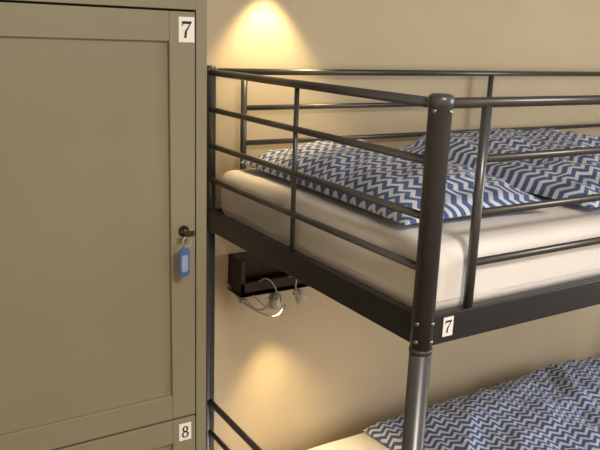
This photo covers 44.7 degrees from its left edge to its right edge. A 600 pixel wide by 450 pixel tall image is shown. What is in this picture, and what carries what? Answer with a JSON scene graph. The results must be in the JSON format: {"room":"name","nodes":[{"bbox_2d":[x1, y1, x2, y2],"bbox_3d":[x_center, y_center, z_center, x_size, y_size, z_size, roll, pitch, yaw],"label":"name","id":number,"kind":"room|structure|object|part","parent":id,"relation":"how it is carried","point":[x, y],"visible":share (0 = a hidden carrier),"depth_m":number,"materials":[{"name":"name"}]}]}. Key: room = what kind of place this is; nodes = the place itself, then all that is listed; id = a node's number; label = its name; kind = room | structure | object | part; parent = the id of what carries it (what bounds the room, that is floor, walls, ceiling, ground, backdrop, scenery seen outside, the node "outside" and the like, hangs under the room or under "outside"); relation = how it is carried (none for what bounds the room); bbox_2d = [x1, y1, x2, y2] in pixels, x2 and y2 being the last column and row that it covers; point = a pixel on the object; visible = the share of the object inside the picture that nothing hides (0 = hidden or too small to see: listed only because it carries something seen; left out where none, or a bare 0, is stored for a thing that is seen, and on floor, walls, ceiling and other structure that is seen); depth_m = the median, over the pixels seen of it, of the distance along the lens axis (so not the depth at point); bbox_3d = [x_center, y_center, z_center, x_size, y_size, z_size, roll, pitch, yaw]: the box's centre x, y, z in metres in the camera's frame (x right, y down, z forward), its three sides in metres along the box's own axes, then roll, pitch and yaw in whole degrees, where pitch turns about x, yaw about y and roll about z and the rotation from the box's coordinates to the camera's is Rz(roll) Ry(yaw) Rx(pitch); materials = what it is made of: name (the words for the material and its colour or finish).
{"room":"dormitory","nodes":[
{"label":"dormitory","id":0,"kind":"room"},
{"bbox_2d":[207,0,599,449],"bbox_3d":[0.258,-0.129,2.851,5.150,2.550,0.100,-7,17,-31],"label":"wall","id":1,"kind":"structure","parent":0,"point":[318,372],"depth_m":2.82,"materials":[{"name":"paint"}]},
{"bbox_2d":[228,252,308,297],"bbox_3d":[-0.061,0.155,2.604,0.385,0.130,0.098,-7,17,-31],"label":"wall shelf","id":2,"kind":"object","parent":1,"relation":"attached to","point":[245,270],"visible":0.57,"depth_m":2.54,"materials":[{"name":"brown wood"}]},
{"bbox_2d":[226,276,299,316],"bbox_3d":[-0.128,0.243,2.538,0.264,0.145,0.077,1,14,-3],"label":"power cable","id":3,"kind":"object","parent":2,"relation":"hanging from","point":[244,300],"visible":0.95,"depth_m":2.53,"materials":[{"name":"white plastic"}]},
{"bbox_2d":[239,298,247,302],"bbox_3d":[-0.195,0.263,2.526,0.028,0.012,0.012,-7,17,-31],"label":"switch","id":4,"kind":"object","parent":3,"relation":"attached to","point":[245,300],"depth_m":2.52,"materials":[{"name":"white plastic"}]},
{"bbox_3d":[-0.154,0.256,2.551,0.173,0.112,0.132,-7,17,-31],"label":"cord","id":5,"kind":"part","parent":3,"relation":"part of","materials":[{"name":"white plastic"}]},
{"bbox_3d":[-0.159,0.265,2.568,0.129,0.077,0.022,6,15,14],"label":"cord","id":6,"kind":"part","parent":3,"relation":"part of","materials":[{"name":"white plastic"}]},
{"bbox_3d":[-0.112,0.263,2.521,0.106,0.054,0.031,-7,17,-31],"label":"cord","id":7,"kind":"part","parent":3,"relation":"part of","materials":[{"name":"white plastic"}]},
{"bbox_3d":[-0.108,0.212,2.506,0.067,0.067,0.014,1,15,-5],"label":"cord","id":8,"kind":"part","parent":3,"relation":"part of","materials":[{"name":"white plastic"}]},
{"bbox_3d":[-0.020,0.212,2.563,0.046,0.068,0.018,2,14,0],"label":"cord","id":9,"kind":"part","parent":3,"relation":"part of","materials":[{"name":"white plastic"}]},
{"bbox_2d":[268,292,280,309],"bbox_3d":[-0.089,0.260,2.544,0.044,0.055,0.063,-7,17,-31],"label":"plug","id":10,"kind":"object","parent":2,"relation":"attached to","point":[275,302],"visible":0.98,"depth_m":2.52,"materials":[{"name":"white plastic"}]},
{"bbox_2d":[292,288,306,303],"bbox_3d":[-0.006,0.249,2.590,0.070,0.058,0.045,9,16,25],"label":"plug","id":11,"kind":"object","parent":2,"relation":"attached to","point":[300,297],"visible":0.95,"depth_m":2.57,"materials":[{"name":"white plastic"}]},
{"bbox_3d":[1.214,1.583,1.614,5.150,0.080,3.920,-7,17,-31],"label":"floor","id":12,"kind":"structure","parent":0,"visible":0},
{"bbox_2d":[0,0,206,449],"bbox_3d":[-0.692,0.360,1.804,0.654,2.060,0.841,-7,17,-31],"label":"tall cabinet","id":13,"kind":"object","parent":12,"relation":"on","point":[103,103],"visible":1,"depth_m":1.44,"materials":[{"name":"paint"}]},
{"bbox_3d":[-0.513,0.877,1.613,0.495,0.765,0.011,-7,17,-31],"label":"door number panel","id":14,"kind":"part","parent":13,"relation":"part of","materials":[{"name":"paint"}]},
{"bbox_2d":[206,65,599,449],"bbox_3d":[1.005,0.351,2.682,2.502,1.757,1.110,-7,17,-31],"label":"bunk bed","id":15,"kind":"object","parent":12,"relation":"on","point":[420,325],"visible":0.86,"depth_m":1.66,"materials":[{"name":"metal"}]},
{"bbox_3d":[-0.324,0.614,2.552,0.052,1.220,0.052,-7,17,-31],"label":"post","id":16,"kind":"part","parent":15,"relation":"part of","materials":[{"name":"black metal"}]},
{"bbox_3d":[-0.293,-0.241,2.331,0.052,0.527,0.052,-7,17,-31],"label":"post","id":17,"kind":"part","parent":15,"relation":"part of","materials":[{"name":"black metal"}]},
{"bbox_3d":[-0.050,0.840,2.145,0.017,0.017,1.028,-7,17,-31],"label":"rail","id":18,"kind":"part","parent":15,"relation":"part of","materials":[{"name":"black metal"}]},
{"bbox_3d":[0.742,-0.148,3.019,2.410,0.067,0.024,-7,17,-31],"label":"frame","id":19,"kind":"part","parent":15,"relation":"part of","materials":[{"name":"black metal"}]},
{"bbox_3d":[-0.046,0.729,2.116,0.021,0.021,1.028,-7,17,-31],"label":"rail","id":20,"kind":"part","parent":15,"relation":"part of","materials":[{"name":"black metal"}]},
{"bbox_3d":[-0.023,0.099,1.954,0.024,0.067,1.018,-7,17,-31],"label":"frame","id":21,"kind":"part","parent":15,"relation":"part of","materials":[{"name":"black metal"}]},
{"bbox_3d":[-0.019,-0.029,1.921,0.017,0.017,1.028,-7,17,-31],"label":"rail","id":22,"kind":"part","parent":15,"relation":"part of","materials":[{"name":"black metal"}]},
{"bbox_3d":[-0.015,-0.134,1.894,0.017,0.017,1.028,-7,17,-31],"label":"rail","id":23,"kind":"part","parent":15,"relation":"part of","materials":[{"name":"black metal"}]},
{"bbox_3d":[-0.011,-0.244,1.865,0.017,0.017,1.028,-7,17,-31],"label":"rail","id":24,"kind":"part","parent":15,"relation":"part of","materials":[{"name":"black metal"}]},
{"bbox_3d":[-0.007,-0.355,1.837,0.021,0.021,1.028,-7,17,-31],"label":"rail","id":25,"kind":"part","parent":15,"relation":"part of","materials":[{"name":"black metal"}]},
{"bbox_3d":[0.756,-0.492,2.932,2.205,0.017,0.017,-7,17,-31],"label":"guard rail","id":26,"kind":"part","parent":15,"relation":"part of","materials":[{"name":"black metal"}]},
{"bbox_2d":[308,432,392,449],"bbox_3d":[0.984,0.966,2.842,2.415,0.173,1.022,-7,17,-31],"label":"mattress","id":27,"kind":"object","parent":15,"relation":"on","point":[363,441],"visible":0.1,"depth_m":2.84,"materials":[{"name":"fabric"}]},
{"bbox_2d":[363,357,599,449],"bbox_3d":[1.120,0.797,2.882,1.460,0.140,0.950,-7,17,-31],"label":"duvet","id":28,"kind":"object","parent":27,"relation":"on","point":[555,406],"visible":0.93,"depth_m":2.86,"materials":[{"name":"fabric"}]},
{"bbox_2d":[221,168,599,310],"bbox_3d":[1.022,-0.112,2.563,2.414,0.160,1.022,-7,17,-31],"label":"mattress","id":29,"kind":"object","parent":15,"relation":"on","point":[528,229],"visible":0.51,"depth_m":1.75,"materials":[{"name":"fabric"}]},
{"bbox_2d":[239,139,550,224],"bbox_3d":[0.226,-0.159,2.089,0.476,0.109,0.860,-6,17,-29],"label":"pillow","id":30,"kind":"object","parent":29,"relation":"on","point":[394,179],"visible":0.7,"depth_m":1.86,"materials":[{"name":"fabric"}]},
{"bbox_2d":[401,127,599,207],"bbox_3d":[0.831,-0.242,2.436,0.780,0.138,0.910,-7,17,-32],"label":"duvet","id":31,"kind":"object","parent":29,"relation":"on","point":[578,175],"visible":0.6,"depth_m":2.18,"materials":[{"name":"fabric"}]},
{"bbox_3d":[0.231,0.858,1.684,0.052,1.220,0.052,-7,17,-31],"label":"post","id":32,"kind":"part","parent":15,"relation":"part of","materials":[{"name":"silver metal"}]},
{"bbox_3d":[0.752,-0.381,2.960,2.205,0.017,0.017,-7,17,-31],"label":"guard rail","id":33,"kind":"part","parent":15,"relation":"part of","materials":[{"name":"black metal"}]},
{"bbox_3d":[0.262,0.003,1.464,0.052,0.527,0.052,-7,17,-31],"label":"post","id":34,"kind":"part","parent":15,"relation":"part of","materials":[{"name":"black metal"}]},
{"bbox_3d":[1.296,0.095,2.152,2.410,0.067,0.024,-7,17,-31],"label":"frame","id":35,"kind":"part","parent":15,"relation":"part of","materials":[{"name":"black metal"}]},
{"bbox_3d":[1.303,-0.032,2.120,2.205,0.017,0.017,-7,17,-31],"label":"guard rail","id":36,"kind":"part","parent":15,"relation":"part of","materials":[{"name":"black metal"}]},
{"bbox_3d":[1.307,-0.138,2.093,2.205,0.017,0.017,-7,17,-31],"label":"guard rail","id":37,"kind":"part","parent":15,"relation":"part of","materials":[{"name":"black metal"}]},
{"bbox_3d":[1.311,-0.248,2.064,2.205,0.017,0.017,-7,17,-31],"label":"guard rail","id":38,"kind":"part","parent":15,"relation":"part of","materials":[{"name":"black metal"}]}
]}

